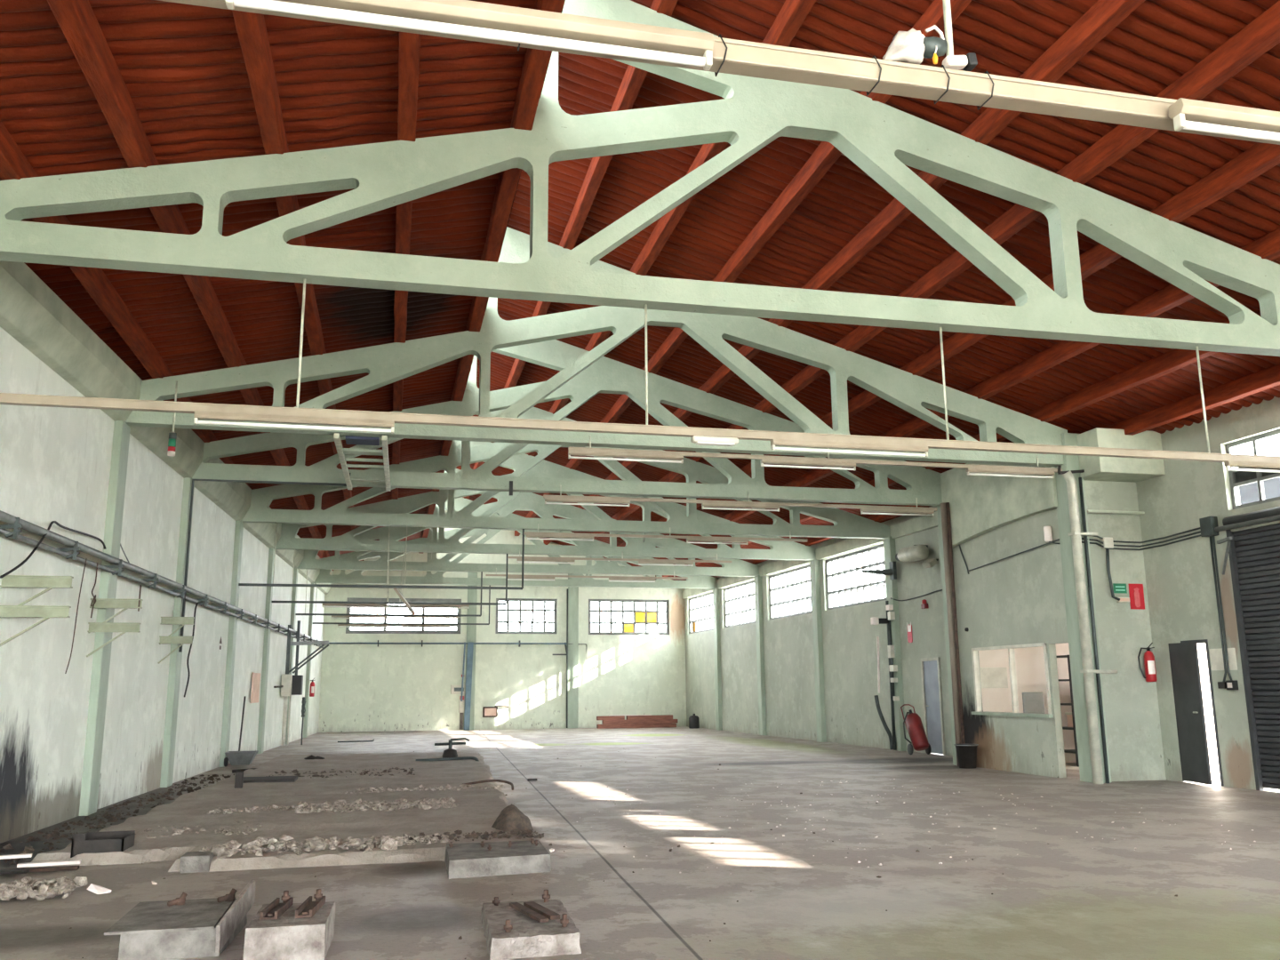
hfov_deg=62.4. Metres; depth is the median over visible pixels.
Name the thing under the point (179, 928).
plinth
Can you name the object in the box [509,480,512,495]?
cable box
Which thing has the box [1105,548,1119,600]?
conduit
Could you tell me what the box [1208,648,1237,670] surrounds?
paper notice
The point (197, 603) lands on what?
hanging cable
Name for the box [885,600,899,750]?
cluster
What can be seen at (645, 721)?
timber beam
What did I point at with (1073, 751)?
shelving rack
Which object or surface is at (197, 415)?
fluorescent fixture
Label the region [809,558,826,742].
trim
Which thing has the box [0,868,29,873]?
strip
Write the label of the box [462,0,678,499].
roof purlin
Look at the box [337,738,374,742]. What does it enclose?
rod
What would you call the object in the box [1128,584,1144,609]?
sign
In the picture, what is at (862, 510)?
fluorescent fixture
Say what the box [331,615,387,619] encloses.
fluorescent fixture
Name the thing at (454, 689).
control panel
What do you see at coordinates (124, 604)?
bracket
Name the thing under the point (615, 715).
plank
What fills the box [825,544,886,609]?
window
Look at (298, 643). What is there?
bracket
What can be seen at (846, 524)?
roof truss
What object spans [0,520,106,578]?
cable
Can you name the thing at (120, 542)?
cable
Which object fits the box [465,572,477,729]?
trim
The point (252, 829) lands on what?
rubble
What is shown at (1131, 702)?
wall
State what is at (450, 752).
fitting
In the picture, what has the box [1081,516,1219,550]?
cables
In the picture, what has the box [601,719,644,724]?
timber beam
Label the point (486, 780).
rod
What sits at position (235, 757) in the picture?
tray
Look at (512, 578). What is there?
fluorescent fixture
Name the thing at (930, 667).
door
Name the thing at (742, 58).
rail
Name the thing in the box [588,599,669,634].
window
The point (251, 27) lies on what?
roof purlin
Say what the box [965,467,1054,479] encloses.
fluorescent fixture
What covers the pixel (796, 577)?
window
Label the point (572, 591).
trim
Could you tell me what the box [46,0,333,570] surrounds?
roof purlin
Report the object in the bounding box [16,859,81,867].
strip
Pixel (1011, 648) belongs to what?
window
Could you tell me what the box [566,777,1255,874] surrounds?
rubble
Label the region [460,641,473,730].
steel post
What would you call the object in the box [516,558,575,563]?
fluorescent fixture
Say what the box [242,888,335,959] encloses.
plinth
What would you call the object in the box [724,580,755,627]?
window
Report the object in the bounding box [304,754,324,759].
lump
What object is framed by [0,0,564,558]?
ceiling
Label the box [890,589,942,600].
cable
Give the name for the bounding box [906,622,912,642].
sign
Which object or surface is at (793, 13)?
roof beam
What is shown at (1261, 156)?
roof beam
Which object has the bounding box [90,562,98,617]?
hanging cable
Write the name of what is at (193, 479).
conduit
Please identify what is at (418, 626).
fluorescent fixture
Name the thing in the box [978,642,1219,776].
wall
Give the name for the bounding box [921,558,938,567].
floodlight
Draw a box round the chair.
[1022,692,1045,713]
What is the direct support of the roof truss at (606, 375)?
on the trim at (175, 658)
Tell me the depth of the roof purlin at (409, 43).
8.93 m
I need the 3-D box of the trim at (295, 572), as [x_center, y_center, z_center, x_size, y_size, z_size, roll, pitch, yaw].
[-9.516,4.773,28.792,0.110,4.720,0.400,2,-11,-13]
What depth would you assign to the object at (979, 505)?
18.11 m
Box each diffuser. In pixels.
[695,441,735,446]
[1120,598,1129,601]
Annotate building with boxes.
[744,584,884,622]
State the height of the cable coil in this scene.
1.225 m
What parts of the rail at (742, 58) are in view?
hanger rod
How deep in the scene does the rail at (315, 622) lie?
33.57 m
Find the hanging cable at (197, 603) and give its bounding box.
[184,600,209,697]
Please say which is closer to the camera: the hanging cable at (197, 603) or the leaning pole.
the hanging cable at (197, 603)
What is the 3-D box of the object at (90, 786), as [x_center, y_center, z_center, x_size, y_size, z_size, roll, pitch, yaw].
[-6.508,1.609,12.861,0.110,4.720,0.400,2,-11,-13]
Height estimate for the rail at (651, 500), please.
0.235 m
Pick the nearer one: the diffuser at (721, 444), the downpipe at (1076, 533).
the diffuser at (721, 444)
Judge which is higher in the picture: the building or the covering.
the covering
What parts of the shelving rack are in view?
shelf, shelf, shelf, shelf, shelf, post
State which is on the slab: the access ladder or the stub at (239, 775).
the stub at (239, 775)
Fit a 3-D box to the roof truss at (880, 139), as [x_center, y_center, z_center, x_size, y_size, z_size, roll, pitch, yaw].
[1.121,-3.071,9.883,13.796,3.190,0.200,2,-11,-13]
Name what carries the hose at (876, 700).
on the floor
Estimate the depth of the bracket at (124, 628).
12.42 m
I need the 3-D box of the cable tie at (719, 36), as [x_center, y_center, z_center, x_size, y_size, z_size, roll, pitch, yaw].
[0.279,-1.487,3.702,0.029,0.103,0.097,2,-11,-13]
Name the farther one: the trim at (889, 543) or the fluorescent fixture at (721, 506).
the trim at (889, 543)
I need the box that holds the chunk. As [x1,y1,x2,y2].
[86,883,111,894]
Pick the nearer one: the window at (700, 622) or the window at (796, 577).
the window at (796, 577)
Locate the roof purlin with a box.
[712,364,1279,577]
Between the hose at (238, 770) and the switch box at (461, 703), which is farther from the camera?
the switch box at (461, 703)
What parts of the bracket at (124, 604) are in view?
arm, rod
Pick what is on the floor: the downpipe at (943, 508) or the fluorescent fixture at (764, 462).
the downpipe at (943, 508)
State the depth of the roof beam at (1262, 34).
10.16 m
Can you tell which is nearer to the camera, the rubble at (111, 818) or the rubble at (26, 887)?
the rubble at (26, 887)
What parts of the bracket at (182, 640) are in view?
arm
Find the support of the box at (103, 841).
on the floor
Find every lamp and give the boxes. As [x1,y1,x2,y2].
[690,435,738,446]
[870,616,888,624]
[882,24,947,64]
[942,52,977,71]
[1043,525,1059,543]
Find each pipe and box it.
[280,696,290,745]
[415,756,479,760]
[566,588,567,727]
[945,502,965,743]
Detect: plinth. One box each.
[104,879,255,959]
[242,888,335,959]
[444,838,554,879]
[480,889,581,959]
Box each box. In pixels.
[70,830,135,857]
[458,696,464,729]
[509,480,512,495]
[1064,712,1072,727]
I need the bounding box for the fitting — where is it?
[434,737,469,758]
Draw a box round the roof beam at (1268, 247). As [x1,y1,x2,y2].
[630,227,1279,566]
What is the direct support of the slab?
on the floor
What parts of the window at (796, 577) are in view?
frosted pane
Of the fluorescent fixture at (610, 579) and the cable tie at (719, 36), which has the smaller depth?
the cable tie at (719, 36)
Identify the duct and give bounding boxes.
[876,636,879,693]
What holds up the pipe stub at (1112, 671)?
attached to the downpipe at (1076, 533)
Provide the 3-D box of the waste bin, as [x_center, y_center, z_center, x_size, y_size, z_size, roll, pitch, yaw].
[5.651,4.774,18.250,0.410,0.400,0.410,2,-11,-13]
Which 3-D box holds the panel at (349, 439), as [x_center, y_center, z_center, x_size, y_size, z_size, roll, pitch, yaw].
[-3.759,-0.552,14.318,0.440,0.080,0.350,2,-11,-13]
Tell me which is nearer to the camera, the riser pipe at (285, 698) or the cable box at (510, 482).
the cable box at (510, 482)
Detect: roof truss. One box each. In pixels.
[0,0,1279,356]
[124,226,1067,466]
[191,339,942,506]
[240,388,890,539]
[272,440,816,560]
[297,468,759,576]
[313,497,718,588]
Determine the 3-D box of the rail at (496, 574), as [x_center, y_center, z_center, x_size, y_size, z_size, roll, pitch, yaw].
[-1.501,2.746,30.955,6.000,0.235,0.058,2,-11,-13]
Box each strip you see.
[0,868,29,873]
[2,864,79,871]
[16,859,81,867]
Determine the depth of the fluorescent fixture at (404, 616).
29.79 m
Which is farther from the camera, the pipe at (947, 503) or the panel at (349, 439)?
the pipe at (947, 503)
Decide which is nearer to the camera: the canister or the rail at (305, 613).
the rail at (305, 613)
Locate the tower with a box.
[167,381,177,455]
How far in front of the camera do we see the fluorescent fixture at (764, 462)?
15.18 m
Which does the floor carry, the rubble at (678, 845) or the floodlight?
the rubble at (678, 845)
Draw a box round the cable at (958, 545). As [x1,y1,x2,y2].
[958,544,968,574]
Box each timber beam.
[596,715,624,719]
[596,723,676,728]
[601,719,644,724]
[626,714,672,719]
[643,719,677,723]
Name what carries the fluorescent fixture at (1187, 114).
attached to the rail at (742, 58)
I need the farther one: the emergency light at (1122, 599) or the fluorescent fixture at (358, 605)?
the fluorescent fixture at (358, 605)
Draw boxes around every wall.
[0,327,325,843]
[318,509,686,732]
[684,396,1279,790]
[952,508,1068,777]
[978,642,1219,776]
[1083,480,1166,781]
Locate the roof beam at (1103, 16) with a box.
[543,0,1144,544]
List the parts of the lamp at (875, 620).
arm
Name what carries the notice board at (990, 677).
attached to the wall at (1029, 661)
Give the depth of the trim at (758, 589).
31.73 m
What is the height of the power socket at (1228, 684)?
0.120 m
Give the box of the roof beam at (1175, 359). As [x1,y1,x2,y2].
[655,312,1261,579]
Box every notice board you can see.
[250,672,260,703]
[979,667,1007,687]
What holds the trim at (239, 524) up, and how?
attached to the wall at (55, 462)
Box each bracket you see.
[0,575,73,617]
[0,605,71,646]
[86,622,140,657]
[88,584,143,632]
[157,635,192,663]
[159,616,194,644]
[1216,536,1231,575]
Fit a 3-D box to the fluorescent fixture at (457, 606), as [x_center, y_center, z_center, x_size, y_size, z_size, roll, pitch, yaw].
[-4.930,3.082,25.740,1.500,0.095,0.071,2,-11,-13]
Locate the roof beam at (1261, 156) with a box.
[602,142,1279,558]
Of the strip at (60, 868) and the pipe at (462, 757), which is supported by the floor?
the strip at (60, 868)
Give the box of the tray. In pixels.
[224,750,258,766]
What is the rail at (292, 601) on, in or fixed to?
hanging from the roof truss at (780, 550)
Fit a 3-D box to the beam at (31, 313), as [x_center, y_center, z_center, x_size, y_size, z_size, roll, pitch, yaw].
[-6.589,-0.963,14.113,0.260,0.845,47.653,2,-11,-10]
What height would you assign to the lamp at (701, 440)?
0.069 m
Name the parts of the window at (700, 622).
frosted pane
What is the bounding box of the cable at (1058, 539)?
[967,538,1059,572]
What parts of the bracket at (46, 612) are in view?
arm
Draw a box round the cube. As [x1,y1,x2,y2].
[179,851,214,872]
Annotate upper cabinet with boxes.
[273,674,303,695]
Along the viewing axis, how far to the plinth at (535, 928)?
5.79 m
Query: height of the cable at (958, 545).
0.944 m
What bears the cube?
on the floor
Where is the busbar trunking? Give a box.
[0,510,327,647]
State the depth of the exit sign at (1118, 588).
16.11 m
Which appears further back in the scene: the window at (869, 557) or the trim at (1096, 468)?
the window at (869, 557)
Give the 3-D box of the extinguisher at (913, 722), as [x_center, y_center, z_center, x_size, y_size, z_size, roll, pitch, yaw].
[5.705,5.184,21.951,0.530,1.016,0.656,2,-11,-13]
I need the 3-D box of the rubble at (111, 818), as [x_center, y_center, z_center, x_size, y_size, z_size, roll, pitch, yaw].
[-6.264,4.073,13.285,0.679,0.115,9.667,2,-11,-10]
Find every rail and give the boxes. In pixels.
[0,278,1279,463]
[158,0,1279,144]
[238,522,524,589]
[271,549,508,605]
[295,569,482,616]
[312,583,490,624]
[485,568,687,579]
[507,549,731,562]
[523,523,807,541]
[543,485,937,511]
[568,435,1062,472]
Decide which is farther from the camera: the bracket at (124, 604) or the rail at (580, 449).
the rail at (580, 449)
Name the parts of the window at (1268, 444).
frosted pane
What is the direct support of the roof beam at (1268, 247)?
attached to the ceiling at (1160, 41)
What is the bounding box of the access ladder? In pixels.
[333,432,390,491]
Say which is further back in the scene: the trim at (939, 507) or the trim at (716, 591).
the trim at (716, 591)
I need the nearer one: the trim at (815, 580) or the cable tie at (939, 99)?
the cable tie at (939, 99)
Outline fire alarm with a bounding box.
[920,599,928,608]
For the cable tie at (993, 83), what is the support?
attached to the rail at (742, 58)
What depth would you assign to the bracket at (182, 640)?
15.53 m
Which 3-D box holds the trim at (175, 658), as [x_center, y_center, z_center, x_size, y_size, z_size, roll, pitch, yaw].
[-7.176,2.311,16.395,0.110,4.720,0.400,2,-11,-13]
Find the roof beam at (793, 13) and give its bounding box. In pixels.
[525,0,815,455]
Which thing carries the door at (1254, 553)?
in the wall at (1180, 579)
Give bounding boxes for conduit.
[178,472,351,652]
[328,640,566,647]
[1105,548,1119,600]
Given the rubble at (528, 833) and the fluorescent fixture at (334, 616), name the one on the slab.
the rubble at (528, 833)
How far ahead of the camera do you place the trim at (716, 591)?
35.56 m
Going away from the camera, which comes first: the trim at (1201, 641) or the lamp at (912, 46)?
the lamp at (912, 46)
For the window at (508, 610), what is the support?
in the wall at (364, 687)
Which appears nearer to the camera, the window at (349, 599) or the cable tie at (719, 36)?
the cable tie at (719, 36)
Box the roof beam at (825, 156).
[514,0,972,535]
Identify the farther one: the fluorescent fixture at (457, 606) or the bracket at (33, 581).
the fluorescent fixture at (457, 606)
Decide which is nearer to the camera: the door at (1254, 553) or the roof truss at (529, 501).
the door at (1254, 553)
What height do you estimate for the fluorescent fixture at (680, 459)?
0.104 m
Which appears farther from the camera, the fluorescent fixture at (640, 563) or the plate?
the fluorescent fixture at (640, 563)
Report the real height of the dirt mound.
0.262 m
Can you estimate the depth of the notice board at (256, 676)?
23.37 m
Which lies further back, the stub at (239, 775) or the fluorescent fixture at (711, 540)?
the fluorescent fixture at (711, 540)
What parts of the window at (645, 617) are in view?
tinted pane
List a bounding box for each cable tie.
[714,33,727,76]
[866,55,881,95]
[933,64,950,103]
[976,71,994,110]
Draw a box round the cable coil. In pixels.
[300,696,305,744]
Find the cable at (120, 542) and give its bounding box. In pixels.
[120,542,129,562]
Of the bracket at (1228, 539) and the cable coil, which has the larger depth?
the cable coil
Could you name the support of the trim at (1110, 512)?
attached to the wall at (1131, 702)
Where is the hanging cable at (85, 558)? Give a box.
[64,558,87,673]
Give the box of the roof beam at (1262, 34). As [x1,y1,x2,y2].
[591,0,1279,539]
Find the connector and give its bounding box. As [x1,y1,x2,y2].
[932,45,937,63]
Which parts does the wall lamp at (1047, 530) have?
lamp shade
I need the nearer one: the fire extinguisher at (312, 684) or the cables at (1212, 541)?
the cables at (1212, 541)
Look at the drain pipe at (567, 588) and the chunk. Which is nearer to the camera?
the chunk
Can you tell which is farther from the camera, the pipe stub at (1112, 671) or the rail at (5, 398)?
the pipe stub at (1112, 671)
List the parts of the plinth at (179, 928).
steel plate, plate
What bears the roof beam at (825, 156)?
attached to the ceiling at (1160, 41)
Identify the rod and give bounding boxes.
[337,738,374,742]
[461,779,513,790]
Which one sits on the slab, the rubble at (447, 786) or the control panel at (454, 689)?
the rubble at (447, 786)
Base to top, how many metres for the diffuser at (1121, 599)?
0.050 m
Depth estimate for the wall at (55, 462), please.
13.14 m
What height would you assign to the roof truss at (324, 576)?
3.190 m
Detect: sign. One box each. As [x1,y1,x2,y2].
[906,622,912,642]
[1112,583,1127,593]
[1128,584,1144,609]
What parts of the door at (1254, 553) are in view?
guide rail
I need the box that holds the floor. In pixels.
[0,726,1279,959]
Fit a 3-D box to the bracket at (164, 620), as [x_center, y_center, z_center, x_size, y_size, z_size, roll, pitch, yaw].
[-6.833,2.223,15.572,0.457,0.402,0.090,2,-11,-13]
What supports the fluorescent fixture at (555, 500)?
attached to the rail at (651, 500)
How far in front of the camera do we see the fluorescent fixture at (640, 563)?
27.11 m
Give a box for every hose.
[232,768,256,773]
[874,695,893,749]
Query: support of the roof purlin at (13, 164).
attached to the ceiling at (182, 68)
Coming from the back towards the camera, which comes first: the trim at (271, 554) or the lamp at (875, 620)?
the trim at (271, 554)
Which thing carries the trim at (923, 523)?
attached to the wall at (1180, 579)
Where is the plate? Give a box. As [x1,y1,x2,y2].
[243,776,298,783]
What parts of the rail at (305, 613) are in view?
hanger rod, hanger rod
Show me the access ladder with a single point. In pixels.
(341, 452)
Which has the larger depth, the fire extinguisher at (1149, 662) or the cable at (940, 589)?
the cable at (940, 589)
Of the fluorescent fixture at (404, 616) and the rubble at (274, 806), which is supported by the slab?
the rubble at (274, 806)
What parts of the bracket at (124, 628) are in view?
arm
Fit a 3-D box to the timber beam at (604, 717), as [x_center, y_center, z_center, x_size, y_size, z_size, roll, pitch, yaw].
[-1.051,8.528,37.854,1.000,0.140,0.178,2,-11,-13]
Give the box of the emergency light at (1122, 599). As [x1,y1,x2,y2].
[1116,597,1129,602]
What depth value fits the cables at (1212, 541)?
14.77 m
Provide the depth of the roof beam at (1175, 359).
14.75 m
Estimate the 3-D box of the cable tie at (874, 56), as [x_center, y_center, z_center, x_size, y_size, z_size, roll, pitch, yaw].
[0.843,-1.466,3.833,0.029,0.103,0.097,2,-11,-13]
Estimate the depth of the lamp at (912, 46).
3.85 m
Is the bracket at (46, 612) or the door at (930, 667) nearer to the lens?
the bracket at (46, 612)
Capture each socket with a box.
[1217,680,1238,689]
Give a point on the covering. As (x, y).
(564, 0)
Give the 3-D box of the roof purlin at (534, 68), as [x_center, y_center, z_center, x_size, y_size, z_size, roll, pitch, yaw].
[-2.441,-2.006,15.205,0.175,0.231,47.790,2,-11,-13]
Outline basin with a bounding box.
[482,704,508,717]
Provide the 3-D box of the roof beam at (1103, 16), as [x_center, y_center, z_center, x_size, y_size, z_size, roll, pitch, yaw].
[1.938,-2.236,16.294,0.167,0.231,47.790,2,-11,-13]
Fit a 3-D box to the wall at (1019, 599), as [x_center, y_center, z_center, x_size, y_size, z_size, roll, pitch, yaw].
[6.209,2.703,17.591,0.120,4.200,3.320,2,-11,-13]
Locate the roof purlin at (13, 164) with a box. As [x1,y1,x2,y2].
[0,120,249,487]
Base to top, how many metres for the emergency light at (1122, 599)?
0.080 m
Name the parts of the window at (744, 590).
frosted pane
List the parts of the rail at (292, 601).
hanger rod, hanger rod, hanger rod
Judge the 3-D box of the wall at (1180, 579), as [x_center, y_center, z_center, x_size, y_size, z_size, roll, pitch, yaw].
[7.677,2.097,17.062,0.220,5.160,47.906,2,-12,-14]
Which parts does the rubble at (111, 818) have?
scrap strip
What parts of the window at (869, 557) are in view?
frosted pane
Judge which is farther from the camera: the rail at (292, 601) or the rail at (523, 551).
the rail at (292, 601)
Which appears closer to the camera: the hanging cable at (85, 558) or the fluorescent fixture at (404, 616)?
the hanging cable at (85, 558)
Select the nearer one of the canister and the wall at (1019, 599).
the wall at (1019, 599)
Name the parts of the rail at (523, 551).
hanger rod, hanger rod, hanger rod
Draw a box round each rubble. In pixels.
[0,774,234,864]
[0,875,87,901]
[68,748,1177,959]
[134,821,261,838]
[207,804,295,814]
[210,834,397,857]
[265,767,415,778]
[294,796,457,814]
[345,784,505,793]
[400,828,543,842]
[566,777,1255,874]
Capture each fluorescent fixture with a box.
[193,411,394,432]
[225,0,713,70]
[322,603,387,607]
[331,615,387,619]
[337,624,387,627]
[401,624,449,627]
[403,616,457,619]
[406,604,469,608]
[507,576,554,580]
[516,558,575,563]
[525,534,593,541]
[544,497,630,506]
[568,450,683,463]
[608,577,655,582]
[638,560,693,566]
[686,538,748,544]
[701,503,779,511]
[760,458,855,470]
[770,439,928,457]
[860,508,934,516]
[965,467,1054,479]
[1168,97,1279,141]
[1224,460,1279,472]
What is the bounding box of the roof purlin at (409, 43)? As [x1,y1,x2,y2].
[391,31,420,499]
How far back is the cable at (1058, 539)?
17.45 m
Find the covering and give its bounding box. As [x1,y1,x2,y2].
[443,0,565,472]
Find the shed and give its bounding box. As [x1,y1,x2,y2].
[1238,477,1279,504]
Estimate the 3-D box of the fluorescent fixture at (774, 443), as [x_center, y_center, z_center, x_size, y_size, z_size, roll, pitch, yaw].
[1.895,-0.283,9.492,1.500,0.095,0.071,2,-11,-13]
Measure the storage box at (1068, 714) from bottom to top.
0.255 m
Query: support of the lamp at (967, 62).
on the rail at (742, 58)
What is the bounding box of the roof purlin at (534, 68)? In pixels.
[421,0,564,553]
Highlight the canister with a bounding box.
[688,713,699,728]
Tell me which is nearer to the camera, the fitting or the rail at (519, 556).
the fitting
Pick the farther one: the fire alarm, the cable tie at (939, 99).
the fire alarm
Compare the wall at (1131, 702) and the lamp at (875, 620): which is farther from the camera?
the lamp at (875, 620)
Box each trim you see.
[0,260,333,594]
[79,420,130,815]
[160,477,194,787]
[219,520,243,767]
[256,547,274,753]
[285,568,298,744]
[303,582,314,737]
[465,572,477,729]
[568,573,578,728]
[682,511,938,599]
[712,587,722,730]
[754,575,767,735]
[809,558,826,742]
[883,536,906,751]
[936,505,957,765]
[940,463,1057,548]
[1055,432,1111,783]
[1076,427,1165,482]
[1086,509,1144,515]
[1168,639,1223,786]
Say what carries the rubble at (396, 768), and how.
on the slab
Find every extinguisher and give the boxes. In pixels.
[309,678,314,696]
[900,704,931,754]
[1137,642,1157,681]
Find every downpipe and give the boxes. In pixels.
[940,502,961,766]
[1057,465,1111,783]
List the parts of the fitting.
stem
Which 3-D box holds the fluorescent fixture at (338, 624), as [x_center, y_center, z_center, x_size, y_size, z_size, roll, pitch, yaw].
[-8.719,4.588,33.228,1.500,0.095,0.071,2,-11,-13]
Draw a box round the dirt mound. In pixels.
[491,803,533,832]
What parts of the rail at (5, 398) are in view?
hanger rod, hanger rod, hanger rod, hanger rod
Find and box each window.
[345,597,461,633]
[495,598,557,633]
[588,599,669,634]
[689,592,713,633]
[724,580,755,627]
[768,564,812,619]
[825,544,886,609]
[971,642,1053,717]
[1225,429,1279,509]
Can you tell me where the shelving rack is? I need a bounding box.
[1056,655,1079,767]
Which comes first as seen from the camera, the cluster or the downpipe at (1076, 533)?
the downpipe at (1076, 533)
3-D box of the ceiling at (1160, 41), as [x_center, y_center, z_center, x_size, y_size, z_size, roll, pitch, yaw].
[3.050,-1.873,16.905,11.293,3.334,49.013,2,-11,-13]
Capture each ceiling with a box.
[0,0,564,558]
[456,0,1279,580]
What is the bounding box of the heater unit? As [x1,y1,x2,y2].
[895,544,928,562]
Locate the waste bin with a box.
[953,744,978,768]
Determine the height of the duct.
1.251 m
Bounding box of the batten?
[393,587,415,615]
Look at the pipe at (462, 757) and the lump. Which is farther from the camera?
the lump
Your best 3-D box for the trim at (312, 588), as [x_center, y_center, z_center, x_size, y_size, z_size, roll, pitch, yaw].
[-10.253,5.547,32.692,0.110,4.720,0.400,2,-11,-13]
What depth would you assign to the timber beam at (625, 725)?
37.88 m
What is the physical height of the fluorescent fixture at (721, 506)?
0.104 m
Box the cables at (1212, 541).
[1208,536,1231,681]
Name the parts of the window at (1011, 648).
sill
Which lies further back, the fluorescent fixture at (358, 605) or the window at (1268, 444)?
the fluorescent fixture at (358, 605)
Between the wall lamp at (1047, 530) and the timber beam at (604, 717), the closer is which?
the wall lamp at (1047, 530)
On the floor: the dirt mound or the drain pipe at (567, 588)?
the drain pipe at (567, 588)
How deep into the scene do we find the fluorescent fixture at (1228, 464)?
10.43 m
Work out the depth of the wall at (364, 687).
37.92 m
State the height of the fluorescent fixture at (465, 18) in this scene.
0.109 m
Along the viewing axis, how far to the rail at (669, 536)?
22.85 m
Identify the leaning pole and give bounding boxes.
[238,696,246,751]
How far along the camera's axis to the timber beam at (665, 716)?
38.11 m
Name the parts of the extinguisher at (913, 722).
handle, tank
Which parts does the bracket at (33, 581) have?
arm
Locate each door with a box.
[920,657,945,755]
[1168,642,1212,784]
[1214,506,1279,790]
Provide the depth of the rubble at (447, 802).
12.01 m
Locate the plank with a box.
[615,714,651,715]
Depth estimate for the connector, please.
3.83 m
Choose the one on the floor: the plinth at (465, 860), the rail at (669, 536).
the plinth at (465, 860)
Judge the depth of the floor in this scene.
8.32 m
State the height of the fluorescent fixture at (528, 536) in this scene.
0.104 m
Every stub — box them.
[234,771,243,788]
[1096,670,1117,673]
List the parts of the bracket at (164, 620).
arm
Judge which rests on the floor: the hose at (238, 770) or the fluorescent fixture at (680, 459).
the hose at (238, 770)
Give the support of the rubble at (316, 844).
on the slab
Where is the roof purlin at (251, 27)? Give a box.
[232,9,363,560]
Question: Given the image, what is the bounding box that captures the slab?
[25,751,531,871]
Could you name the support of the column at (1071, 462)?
attached to the wall at (1019, 599)
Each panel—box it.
[345,435,379,445]
[450,685,465,694]
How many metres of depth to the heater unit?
22.52 m
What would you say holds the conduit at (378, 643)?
attached to the wall at (364, 687)
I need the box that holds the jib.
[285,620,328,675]

